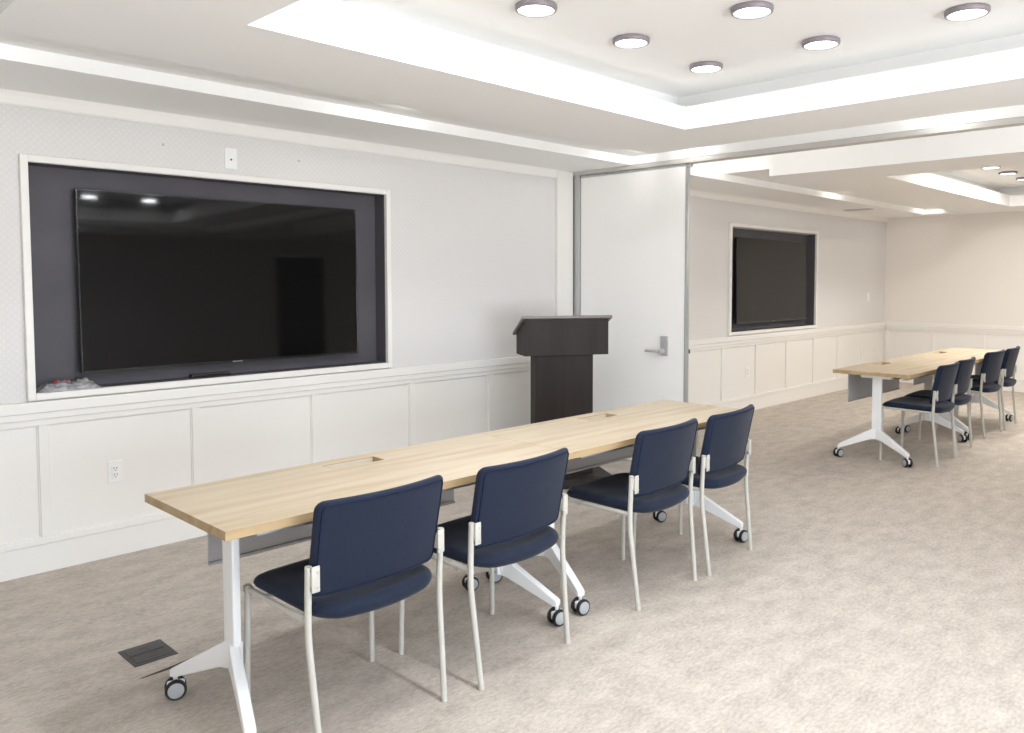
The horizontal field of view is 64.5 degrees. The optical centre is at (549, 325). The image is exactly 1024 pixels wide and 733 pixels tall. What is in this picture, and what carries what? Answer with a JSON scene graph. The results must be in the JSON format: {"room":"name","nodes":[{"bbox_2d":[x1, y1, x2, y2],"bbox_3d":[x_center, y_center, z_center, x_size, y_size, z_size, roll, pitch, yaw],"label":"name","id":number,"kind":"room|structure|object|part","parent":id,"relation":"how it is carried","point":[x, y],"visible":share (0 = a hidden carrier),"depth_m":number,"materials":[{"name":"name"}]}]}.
{"room":"conference room","nodes":[
{"label":"conference room","id":0,"kind":"room"},
{"bbox_2d":[0,104,886,404],"bbox_3d":[0.596,-0.333,7.437,0.250,2.740,12.359,3,4,43],"label":"wall","id":1,"kind":"structure","parent":0,"point":[473,249],"depth_m":5.83,"materials":[{"name":"paint"}]},
{"bbox_2d":[107,460,122,483],"bbox_3d":[-2.289,0.768,4.264,0.010,0.118,0.072,3,4,43],"label":"wall outlet","id":2,"kind":"object","parent":1,"relation":"attached to","point":[115,474],"visible":1,"depth_m":4.26,"materials":[{"name":"white plastic"}]},
{"bbox_2d":[112,465,118,478],"bbox_3d":[-2.287,0.768,4.262,0.003,0.068,0.034,3,4,43],"label":"receptacle","id":3,"kind":"object","parent":2,"relation":"attached to","point":[115,468],"depth_m":4.26,"materials":[{"name":"white plastic"}]},
{"bbox_2d":[18,154,391,400],"bbox_3d":[-1.814,-0.273,4.695,0.028,1.195,2.138,3,4,43],"label":"trim","id":4,"kind":"structure","parent":1,"relation":"attached to","point":[23,159],"depth_m":4.33,"materials":[{"name":"white paint"}]},
{"bbox_2d":[28,162,385,392],"bbox_3d":[-1.866,-0.276,4.745,0.116,1.127,2.070,3,4,43],"label":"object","id":5,"kind":"structure","parent":1,"relation":"attached to","point":[51,186],"depth_m":4.39,"materials":[{"name":"grey paint"}]},
{"bbox_2d":[36,377,102,392],"bbox_3d":[-2.448,0.294,4.117,0.126,0.054,0.293,3,4,43],"label":"plastic bag","id":6,"kind":"object","parent":5,"relation":"on","point":[85,383],"visible":0.98,"depth_m":4.08,"materials":[{"name":"plastic"}]},
{"bbox_2d":[189,371,230,377],"bbox_3d":[-1.966,0.280,4.687,0.037,0.018,0.230,3,4,43],"label":"bar","id":7,"kind":"object","parent":5,"relation":"on","point":[224,372],"visible":1,"depth_m":4.67,"materials":[{"name":"black plastic"}]},
{"bbox_2d":[73,188,358,373],"bbox_3d":[-1.865,-0.261,4.766,0.067,0.948,1.655,2,4,43],"label":"television","id":8,"kind":"object","parent":1,"relation":"attached to","point":[164,281],"visible":1,"depth_m":4.63,"materials":[{"name":"black glass"}]},
{"bbox_2d":[224,148,236,169],"bbox_3d":[-1.833,-0.962,4.651,0.008,0.118,0.074,3,4,43],"label":"cable plate","id":9,"kind":"object","parent":1,"relation":"attached to","point":[230,154],"visible":1,"depth_m":4.65,"materials":[{"name":"white plastic"}]},
{"bbox_2d":[0,356,530,553],"bbox_3d":[-1.709,0.682,4.853,0.036,0.717,5.122,3,4,43],"label":"wainscoting","id":10,"kind":"structure","parent":1,"relation":"attached to","point":[55,455],"depth_m":4.61,"materials":[{"name":"white paint"}]},
{"bbox_2d":[0,379,847,581],"bbox_3d":[0.691,0.970,7.419,0.012,0.141,12.119,3,4,43],"label":"baseboard","id":11,"kind":"structure","parent":1,"relation":"attached to","point":[34,560],"depth_m":4.28,"materials":[{"name":"white paint"}]},
{"bbox_2d":[0,89,888,222],"bbox_3d":[0.697,-1.277,7.288,0.030,0.066,12.119,3,4,43],"label":"trim","id":12,"kind":"structure","parent":1,"relation":"attached to","point":[7,97],"depth_m":4.90,"materials":[{"name":"white paint"}]},
{"bbox_2d":[555,170,572,315],"bbox_3d":[0.116,-0.100,6.742,0.028,2.352,0.190,3,4,43],"label":"trim","id":13,"kind":"structure","parent":1,"relation":"attached to","point":[564,179],"depth_m":6.69,"materials":[{"name":"white paint"}]},
{"bbox_2d":[573,175,581,315],"bbox_3d":[0.236,-0.092,6.827,0.085,2.326,0.078,3,4,43],"label":"trim","id":14,"kind":"structure","parent":1,"relation":"attached to","point":[576,179],"depth_m":6.76,"materials":[{"name":"paint"}]},
{"bbox_2d":[581,163,692,459],"bbox_3d":[0.640,-0.076,6.406,1.073,2.302,0.110,3,4,43],"label":"door","id":15,"kind":"structure","parent":1,"relation":"in","point":[635,224],"depth_m":6.35,"materials":[{"name":"white laminate"}]},
{"bbox_3d":[0.645,-1.216,6.376,1.035,0.020,0.049,3,4,43],"label":"rail","id":16,"kind":"part","parent":15,"relation":"part of","materials":[{"name":"metal"}]},
{"bbox_3d":[0.802,0.194,6.225,0.152,0.044,0.050,3,4,43],"label":"lever","id":17,"kind":"part","parent":15,"relation":"part of","materials":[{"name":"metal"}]},
{"bbox_3d":[0.874,0.151,6.198,0.070,0.150,0.012,3,4,43],"label":"handle plate","id":18,"kind":"part","parent":15,"relation":"part of","materials":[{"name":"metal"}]},
{"bbox_3d":[1.034,-0.058,6.071,0.038,2.302,0.048,3,4,43],"label":"edge trim","id":19,"kind":"part","parent":15,"relation":"part of","materials":[{"name":"metal"}]},
{"bbox_2d":[745,366,749,377],"bbox_3d":[2.187,0.510,8.974,0.010,0.125,0.090,3,4,43],"label":"wall outlet","id":20,"kind":"object","parent":1,"relation":"attached to","point":[747,369],"visible":1,"depth_m":8.97,"materials":[{"name":"white plastic"}]},
{"bbox_2d":[734,237,806,323],"bbox_3d":[2.583,-0.529,9.445,0.067,0.948,1.655,2,4,43],"label":"television","id":21,"kind":"object","parent":1,"relation":"attached to","point":[771,275],"visible":1,"depth_m":9.36,"materials":[{"name":"black glass"}]},
{"bbox_2d":[731,227,814,331],"bbox_3d":[2.565,-0.538,9.406,0.116,1.129,2.000,3,4,43],"label":"trim","id":22,"kind":"structure","parent":1,"relation":"attached to","point":[810,239],"depth_m":9.72,"materials":[{"name":"grey paint"}]},
{"bbox_2d":[728,223,818,335],"bbox_3d":[2.617,-0.535,9.357,0.028,1.197,2.068,3,4,43],"label":"trim","id":23,"kind":"structure","parent":1,"relation":"attached to","point":[731,225],"depth_m":9.11,"materials":[{"name":"white paint"}]},
{"bbox_2d":[688,322,885,405],"bbox_3d":[2.558,0.433,9.342,0.036,0.717,6.719,3,4,43],"label":"wainscoting","id":24,"kind":"structure","parent":1,"relation":"attached to","point":[783,361],"depth_m":9.41,"materials":[{"name":"white paint"}]},
{"bbox_2d":[573,116,1023,175],"bbox_3d":[2.969,-1.122,4.204,7.517,0.034,0.143,3,4,43],"label":"trim","id":25,"kind":"structure","parent":1,"relation":"attached to","point":[1016,121],"depth_m":5.22,"materials":[{"name":"grey paint"}]},
{"bbox_2d":[0,382,1023,732],"bbox_3d":[3.358,1.220,4.897,7.967,0.080,12.359,3,4,43],"label":"floor","id":26,"kind":"structure","parent":0,"point":[871,594],"depth_m":3.44,"materials":[{"name":"carpet"}]},
{"bbox_2d":[118,639,177,666],"bbox_3d":[-1.569,1.274,3.161,0.180,0.006,0.160,3,4,43],"label":"floor outlet","id":27,"kind":"object","parent":26,"relation":"on","point":[149,652],"visible":1,"depth_m":3.15,"materials":[{"name":"grey metal"}]},
{"bbox_3d":[-1.597,1.271,3.187,0.068,0.002,0.128,3,4,43],"label":"lid","id":28,"kind":"part","parent":27,"relation":"part of","materials":[{"name":"grey metal"}]},
{"bbox_3d":[-1.542,1.274,3.135,0.068,0.002,0.128,3,4,43],"label":"lid","id":29,"kind":"part","parent":27,"relation":"part of","materials":[{"name":"grey metal"}]},
{"bbox_2d":[141,658,190,678],"bbox_3d":[-1.406,1.281,3.054,0.026,0.003,0.260,2,4,36],"label":"cord cover","id":30,"kind":"object","parent":26,"relation":"on","point":[172,666],"visible":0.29,"depth_m":3.02,"materials":[{"name":"grey"}]},
{"bbox_2d":[243,475,446,732],"bbox_3d":[-0.676,0.902,2.733,0.501,0.797,0.535,3,4,42],"label":"chair","id":31,"kind":"object","parent":26,"relation":"on","point":[369,552],"visible":1,"depth_m":2.56,"materials":[{"name":"blue fabric"}]},
{"bbox_3d":[-1.011,1.081,2.710,0.032,0.441,0.028,3,4,42],"label":"leg","id":32,"kind":"part","parent":31,"relation":"part of","materials":[{"name":"grey paint"}]},
{"bbox_3d":[-0.868,0.882,2.567,0.381,0.024,0.021,3,4,43],"label":"rail","id":33,"kind":"part","parent":31,"relation":"part of","materials":[{"name":"grey metal"}]},
{"bbox_3d":[-0.709,1.018,2.431,0.062,0.600,0.026,1,3,23],"label":"leg","id":34,"kind":"part","parent":31,"relation":"part of","materials":[{"name":"grey paint"}]},
{"bbox_3d":[-0.686,0.860,2.739,0.475,0.070,0.481,3,4,42],"label":"seat","id":35,"kind":"part","parent":31,"relation":"part of","materials":[{"name":"blue fabric"}]},
{"bbox_3d":[-0.678,1.060,3.079,0.032,0.441,0.028,3,4,42],"label":"leg","id":36,"kind":"part","parent":31,"relation":"part of","materials":[{"name":"grey paint"}]},
{"bbox_3d":[-0.538,0.667,2.595,0.123,0.312,0.489,3,4,42],"label":"backrest","id":37,"kind":"part","parent":31,"relation":"part of","materials":[{"name":"blue fabric"}]},
{"bbox_3d":[-0.373,0.997,2.803,0.026,0.600,0.062,-2,4,-29],"label":"leg","id":38,"kind":"part","parent":31,"relation":"part of","materials":[{"name":"grey paint"}]},
{"bbox_2d":[145,434,573,732],"bbox_3d":[-0.639,0.915,3.106,0.624,0.729,1.503,3,4,43],"label":"folding table","id":39,"kind":"object","parent":26,"relation":"on","point":[242,516],"visible":0.88,"depth_m":2.86,"materials":[{"name":"brown wood"}]},
{"bbox_3d":[-0.821,0.698,3.263,0.015,0.254,1.121,3,4,43],"label":"modesty panel","id":40,"kind":"part","parent":39,"relation":"part of","materials":[{"name":"grey metal"}]},
{"bbox_2d":[323,457,372,468],"bbox_3d":[-0.782,0.570,3.222,0.100,0.046,0.252,3,4,43],"label":"cable tray","id":41,"kind":"object","parent":39,"relation":"on","point":[359,461],"depth_m":3.24,"materials":[{"name":"beige wood"}]},
{"bbox_3d":[-0.478,0.603,2.936,0.030,0.032,1.243,3,4,43],"label":"rail","id":42,"kind":"part","parent":39,"relation":"part of","materials":[{"name":"grey metal"}]},
{"bbox_2d":[398,447,569,690],"bbox_3d":[-0.239,0.878,3.172,0.501,0.797,0.535,3,4,40],"label":"chair","id":43,"kind":"object","parent":26,"relation":"on","point":[515,504],"visible":0.94,"depth_m":2.99,"materials":[{"name":"blue fabric"}]},
{"bbox_3d":[-0.573,1.057,3.141,0.032,0.441,0.028,3,4,40],"label":"leg","id":44,"kind":"part","parent":43,"relation":"part of","materials":[{"name":"grey paint"}]},
{"bbox_3d":[-0.426,0.858,3.002,0.381,0.024,0.021,3,4,42],"label":"rail","id":45,"kind":"part","parent":43,"relation":"part of","materials":[{"name":"silver metal"}]},
{"bbox_3d":[-0.264,0.994,2.870,0.062,0.600,0.026,1,3,22],"label":"leg","id":46,"kind":"part","parent":43,"relation":"part of","materials":[{"name":"grey paint"}]},
{"bbox_3d":[-0.250,1.036,3.518,0.032,0.441,0.028,3,4,40],"label":"leg","id":47,"kind":"part","parent":43,"relation":"part of","materials":[{"name":"grey paint"}]},
{"bbox_3d":[-0.249,0.835,3.179,0.475,0.070,0.481,3,4,40],"label":"seat","id":48,"kind":"part","parent":43,"relation":"part of","materials":[{"name":"blue fabric"}]},
{"bbox_3d":[-0.098,0.642,3.039,0.123,0.312,0.489,3,4,40],"label":"backrest","id":49,"kind":"part","parent":43,"relation":"part of","materials":[{"name":"blue fabric"}]},
{"bbox_3d":[0.062,0.973,3.250,0.026,0.600,0.062,-2,4,-31],"label":"leg","id":50,"kind":"part","parent":43,"relation":"part of","materials":[{"name":"grey paint"}]},
{"bbox_2d":[513,315,611,487],"bbox_3d":[0.064,0.521,5.891,0.695,1.207,0.585,-1,3,-16],"label":"lectern","id":51,"kind":"object","parent":26,"relation":"on","point":[561,349],"visible":0.56,"depth_m":5.75,"materials":[{"name":"brown laminate"}]},
{"bbox_2d":[478,400,753,615],"bbox_3d":[0.396,0.854,4.195,0.624,0.729,1.503,3,4,43],"label":"folding table","id":52,"kind":"object","parent":26,"relation":"on","point":[595,439],"visible":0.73,"depth_m":4.08,"materials":[{"name":"beige wood"}]},
{"bbox_2d":[581,414,605,419],"bbox_3d":[0.253,0.510,4.311,0.100,0.046,0.252,3,4,43],"label":"cable tray","id":53,"kind":"object","parent":52,"relation":"on","point":[592,416],"depth_m":4.35,"materials":[{"name":"beige wood"}]},
{"bbox_3d":[0.214,0.638,4.352,0.015,0.254,1.121,3,4,43],"label":"modesty panel","id":54,"kind":"part","parent":52,"relation":"part of","materials":[{"name":"grey metal"}]},
{"bbox_3d":[0.557,0.543,4.025,0.030,0.032,1.243,3,4,43],"label":"rail","id":55,"kind":"part","parent":52,"relation":"part of","materials":[{"name":"grey metal"}]},
{"bbox_2d":[559,418,697,611],"bbox_3d":[0.395,0.840,3.859,0.501,0.797,0.535,3,4,40],"label":"chair","id":56,"kind":"object","parent":26,"relation":"on","point":[662,458],"visible":0.97,"depth_m":3.69,"materials":[{"name":"blue fabric"}]},
{"bbox_3d":[0.060,1.019,3.828,0.032,0.441,0.028,3,4,40],"label":"leg","id":57,"kind":"part","parent":56,"relation":"part of","materials":[{"name":"grey paint"}]},
{"bbox_3d":[0.208,0.820,3.689,0.381,0.024,0.021,3,4,42],"label":"rail","id":58,"kind":"part","parent":56,"relation":"part of","materials":[{"name":"white metal"}]},
{"bbox_3d":[0.383,0.998,4.205,0.032,0.441,0.028,3,4,40],"label":"leg","id":59,"kind":"part","parent":56,"relation":"part of","materials":[{"name":"grey paint"}]},
{"bbox_3d":[0.385,0.797,3.865,0.475,0.070,0.481,3,4,40],"label":"seat","id":60,"kind":"part","parent":56,"relation":"part of","materials":[{"name":"blue fabric"}]},
{"bbox_3d":[0.370,0.956,3.557,0.062,0.600,0.026,1,3,22],"label":"leg","id":61,"kind":"part","parent":56,"relation":"part of","materials":[{"name":"grey paint"}]},
{"bbox_3d":[0.535,0.604,3.726,0.123,0.312,0.489,3,4,40],"label":"backrest","id":62,"kind":"part","parent":56,"relation":"part of","materials":[{"name":"blue fabric"}]},
{"bbox_3d":[0.696,0.934,3.937,0.026,0.600,0.062,-2,4,-31],"label":"leg","id":63,"kind":"part","parent":56,"relation":"part of","materials":[{"name":"grey paint"}]},
{"bbox_2d":[633,404,754,576],"bbox_3d":[0.776,0.816,4.281,0.501,0.797,0.535,2,4,38],"label":"chair","id":64,"kind":"object","parent":26,"relation":"on","point":[726,442],"visible":0.77,"depth_m":4.08,"materials":[{"name":"blue fabric"}]},
{"bbox_3d":[0.444,0.996,4.235,0.032,0.441,0.028,2,4,38],"label":"leg","id":65,"kind":"part","parent":64,"relation":"part of","materials":[{"name":"grey paint"}]},
{"bbox_3d":[0.750,0.975,4.626,0.032,0.441,0.028,2,4,38],"label":"leg","id":66,"kind":"part","parent":64,"relation":"part of","materials":[{"name":"grey paint"}]},
{"bbox_3d":[0.597,0.797,4.102,0.381,0.024,0.021,3,4,39],"label":"rail","id":67,"kind":"part","parent":64,"relation":"part of","materials":[{"name":"white metal"}]},
{"bbox_3d":[0.765,0.932,3.977,0.062,0.600,0.026,1,3,19],"label":"leg","id":68,"kind":"part","parent":64,"relation":"part of","materials":[{"name":"grey paint"}]},
{"bbox_3d":[0.766,0.774,4.286,0.475,0.070,0.481,2,4,38],"label":"seat","id":69,"kind":"part","parent":64,"relation":"part of","materials":[{"name":"blue fabric"}]},
{"bbox_3d":[0.922,0.581,4.154,0.123,0.312,0.489,2,4,38],"label":"backrest","id":70,"kind":"part","parent":64,"relation":"part of","materials":[{"name":"blue fabric"}]},
{"bbox_3d":[1.073,0.910,4.372,0.026,0.600,0.062,-2,4,-33],"label":"leg","id":71,"kind":"part","parent":64,"relation":"part of","materials":[{"name":"grey paint"}]},
{"bbox_2d":[833,357,967,466],"bbox_3d":[3.052,0.700,6.974,0.633,0.729,1.503,3,4,43],"label":"folding table","id":72,"kind":"object","parent":26,"relation":"on","point":[873,379],"visible":0.84,"depth_m":6.70,"materials":[{"name":"beige wood"}]},
{"bbox_3d":[2.867,0.483,7.134,0.015,0.254,1.121,3,4,43],"label":"modesty panel","id":73,"kind":"part","parent":72,"relation":"part of","materials":[{"name":"grey metal"}]},
{"bbox_3d":[3.209,0.388,6.807,0.030,0.032,1.243,3,4,43],"label":"rail","id":74,"kind":"part","parent":72,"relation":"part of","materials":[{"name":"grey metal"}]},
{"bbox_2d":[879,361,959,467],"bbox_3d":[3.025,0.688,6.595,0.501,0.797,0.535,3,4,41],"label":"chair","id":75,"kind":"object","parent":26,"relation":"on","point":[943,389],"visible":1,"depth_m":6.42,"materials":[{"name":"blue fabric"}]},
{"bbox_3d":[2.690,0.867,6.569,0.032,0.441,0.028,3,4,41],"label":"leg","id":76,"kind":"part","parent":75,"relation":"part of","materials":[{"name":"grey paint"}]},
{"bbox_3d":[3.019,0.846,6.941,0.032,0.441,0.028,3,4,41],"label":"leg","id":77,"kind":"part","parent":75,"relation":"part of","materials":[{"name":"grey paint"}]},
{"bbox_3d":[2.835,0.667,6.427,0.381,0.024,0.021,3,4,43],"label":"rail","id":78,"kind":"part","parent":75,"relation":"part of","materials":[{"name":"grey metal"}]},
{"bbox_3d":[3.015,0.645,6.601,0.475,0.070,0.481,3,4,41],"label":"seat","id":79,"kind":"part","parent":75,"relation":"part of","materials":[{"name":"blue fabric"}]},
{"bbox_3d":[2.995,0.803,6.292,0.062,0.600,0.026,1,3,23],"label":"leg","id":80,"kind":"part","parent":75,"relation":"part of","materials":[{"name":"grey paint"}]},
{"bbox_3d":[3.163,0.452,6.459,0.123,0.312,0.489,3,4,41],"label":"backrest","id":81,"kind":"part","parent":75,"relation":"part of","materials":[{"name":"blue fabric"}]},
{"bbox_3d":[3.327,0.783,6.667,0.026,0.600,0.062,-2,4,-30],"label":"leg","id":82,"kind":"part","parent":75,"relation":"part of","materials":[{"name":"grey paint"}]},
{"bbox_2d":[903,357,975,455],"bbox_3d":[3.375,0.665,7.006,0.501,0.797,0.535,3,4,40],"label":"chair","id":83,"kind":"object","parent":26,"relation":"on","point":[963,382],"visible":0.7,"depth_m":6.86,"materials":[{"name":"blue fabric"}]},
{"bbox_3d":[3.364,0.823,7.352,0.032,0.441,0.028,3,4,40],"label":"leg","id":84,"kind":"part","parent":83,"relation":"part of","materials":[{"name":"grey paint"}]},
{"bbox_3d":[3.365,0.622,7.013,0.475,0.070,0.481,3,4,40],"label":"seat","id":85,"kind":"part","parent":83,"relation":"part of","materials":[{"name":"blue fabric"}]},
{"bbox_3d":[3.350,0.781,6.704,0.062,0.600,0.026,1,3,22],"label":"leg","id":86,"kind":"part","parent":83,"relation":"part of","materials":[{"name":"grey paint"}]},
{"bbox_3d":[3.516,0.429,6.873,0.123,0.312,0.489,3,4,40],"label":"backrest","id":87,"kind":"part","parent":83,"relation":"part of","materials":[{"name":"blue fabric"}]},
{"bbox_3d":[3.676,0.759,7.085,0.026,0.600,0.062,-2,4,-31],"label":"leg","id":88,"kind":"part","parent":83,"relation":"part of","materials":[{"name":"grey paint"}]},
{"bbox_2d":[904,347,1012,439],"bbox_3d":[4.084,0.639,8.066,0.624,0.729,1.503,3,4,43],"label":"folding table","id":89,"kind":"object","parent":26,"relation":"on","point":[953,353],"visible":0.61,"depth_m":7.97,"materials":[{"name":"beige wood"}]},
{"bbox_3d":[3.902,0.422,8.224,0.015,0.254,1.121,3,4,43],"label":"modesty panel","id":90,"kind":"part","parent":89,"relation":"part of","materials":[{"name":"grey metal"}]},
{"bbox_2d":[935,349,1004,437],"bbox_3d":[4.044,0.623,7.768,0.535,0.797,0.501,-3,4,-44],"label":"chair","id":91,"kind":"object","parent":26,"relation":"on","point":[991,371],"visible":0.66,"depth_m":7.53,"materials":[{"name":"blue fabric"}]},
{"bbox_3d":[3.992,0.738,7.469,0.062,0.600,0.026,2,4,27],"label":"leg","id":92,"kind":"part","parent":91,"relation":"part of","materials":[{"name":"grey paint"}]},
{"bbox_3d":[4.035,0.580,7.775,0.481,0.070,0.475,-3,4,-44],"label":"seat","id":93,"kind":"part","parent":91,"relation":"part of","materials":[{"name":"blue fabric"}]},
{"bbox_3d":[4.173,0.388,7.623,0.489,0.312,0.123,-3,4,-44],"label":"backrest","id":94,"kind":"part","parent":91,"relation":"part of","materials":[{"name":"blue fabric"}]},
{"bbox_3d":[4.350,0.719,7.819,0.026,0.600,0.062,-2,4,-26],"label":"leg","id":95,"kind":"part","parent":91,"relation":"part of","materials":[{"name":"grey paint"}]},
{"bbox_2d":[956,346,1019,429],"bbox_3d":[4.434,0.600,8.171,0.501,0.797,0.535,3,4,40],"label":"chair","id":96,"kind":"object","parent":26,"relation":"on","point":[1008,366],"visible":0.7,"depth_m":7.94,"materials":[{"name":"blue fabric"}]},
{"bbox_3d":[4.100,0.779,8.140,0.032,0.441,0.028,3,4,40],"label":"leg","id":97,"kind":"part","parent":96,"relation":"part of","materials":[{"name":"grey paint"}]},
{"bbox_3d":[4.424,0.557,8.177,0.475,0.070,0.481,3,4,40],"label":"seat","id":98,"kind":"part","parent":96,"relation":"part of","materials":[{"name":"blue fabric"}]},
{"bbox_3d":[4.409,0.716,7.869,0.062,0.600,0.026,1,3,22],"label":"leg","id":99,"kind":"part","parent":96,"relation":"part of","materials":[{"name":"grey paint"}]},
{"bbox_3d":[4.574,0.365,8.038,0.123,0.312,0.489,3,4,40],"label":"backrest","id":100,"kind":"part","parent":96,"relation":"part of","materials":[{"name":"blue fabric"}]},
{"bbox_3d":[4.735,0.695,8.249,0.026,0.600,0.062,-2,4,-31],"label":"leg","id":101,"kind":"part","parent":96,"relation":"part of","materials":[{"name":"grey paint"}]},
{"bbox_2d":[0,0,1023,217],"bbox_3d":[3.423,-1.359,4.692,7.547,0.386,12.119,3,4,43],"label":"ceiling","id":102,"kind":"structure","parent":0,"point":[482,79],"depth_m":4.00,"materials":[{"name":"white paint"}]},
{"bbox_2d":[515,0,556,17],"bbox_3d":[-0.058,-1.316,3.355,0.177,0.024,0.177,3,4,43],"label":"recessed light","id":103,"kind":"object","parent":102,"relation":"in","point":[527,8],"visible":1,"depth_m":3.33,"materials":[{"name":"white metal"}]},
{"bbox_2d":[612,34,649,48],"bbox_3d":[0.382,-1.342,3.818,0.177,0.024,0.177,3,4,43],"label":"recessed light","id":104,"kind":"object","parent":102,"relation":"in","point":[624,41],"visible":1,"depth_m":3.79,"materials":[{"name":"white plastic"}]},
{"bbox_2d":[689,61,722,73],"bbox_3d":[0.825,-1.367,4.284,0.177,0.024,0.177,3,4,43],"label":"recessed light","id":105,"kind":"object","parent":102,"relation":"in","point":[703,67],"visible":1,"depth_m":4.25,"materials":[{"name":"white plastic"}]},
{"bbox_2d":[730,1,773,19],"bbox_3d":[0.843,-1.317,3.381,0.177,0.024,0.177,3,4,43],"label":"recessed light","id":106,"kind":"object","parent":102,"relation":"in","point":[749,10],"visible":1,"depth_m":3.36,"materials":[{"name":"white plastic"}]},
{"bbox_2d":[801,35,840,50],"bbox_3d":[1.287,-1.343,3.847,0.177,0.024,0.177,3,4,43],"label":"recessed light","id":107,"kind":"object","parent":102,"relation":"in","point":[817,43],"visible":1,"depth_m":3.82,"materials":[{"name":"white plastic"}]},
{"bbox_2d":[844,208,873,210],"bbox_3d":[3.903,-1.470,10.251,0.340,0.010,0.160,3,4,43],"label":"ceiling vent","id":108,"kind":"object","parent":102,"relation":"in","point":[865,208],"visible":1,"depth_m":10.19,"materials":[{"name":"white metal"}]},
{"bbox_2d":[944,3,990,21],"bbox_3d":[1.753,-1.319,3.405,0.177,0.024,0.177,3,4,43],"label":"recessed light","id":109,"kind":"object","parent":102,"relation":"in","point":[969,11],"visible":1,"depth_m":3.38,"materials":[{"name":"white"}]},
{"bbox_2d":[998,171,1017,174],"bbox_3d":[4.791,-1.600,8.474,0.177,0.024,0.177,3,4,43],"label":"recessed light","id":110,"kind":"object","parent":102,"relation":"in","point":[1002,172],"visible":1,"depth_m":8.44,"materials":[{"name":"white plastic"}]},
{"bbox_2d":[884,211,1023,359],"bbox_3d":[7.636,-0.430,9.190,7.547,2.740,0.120,3,4,43],"label":"wall","id":111,"kind":"structure","parent":0,"point":[964,269],"depth_m":11.07,"materials":[{"name":"white paint"}]},
{"bbox_2d":[885,322,1023,381],"bbox_3d":[7.590,0.442,9.174,7.526,0.717,0.036,3,4,43],"label":"trim","id":112,"kind":"structure","parent":111,"relation":"attached to","point":[902,339],"depth_m":11.15,"materials":[{"name":"white paint"}]},
{"bbox_2d":[899,378,1023,391],"bbox_3d":[7.595,0.870,9.210,7.535,0.141,0.012,3,4,43],"label":"baseboard","id":113,"kind":"structure","parent":111,"relation":"attached to","point":[1019,386],"depth_m":10.62,"materials":[{"name":"white paint"}]}
]}

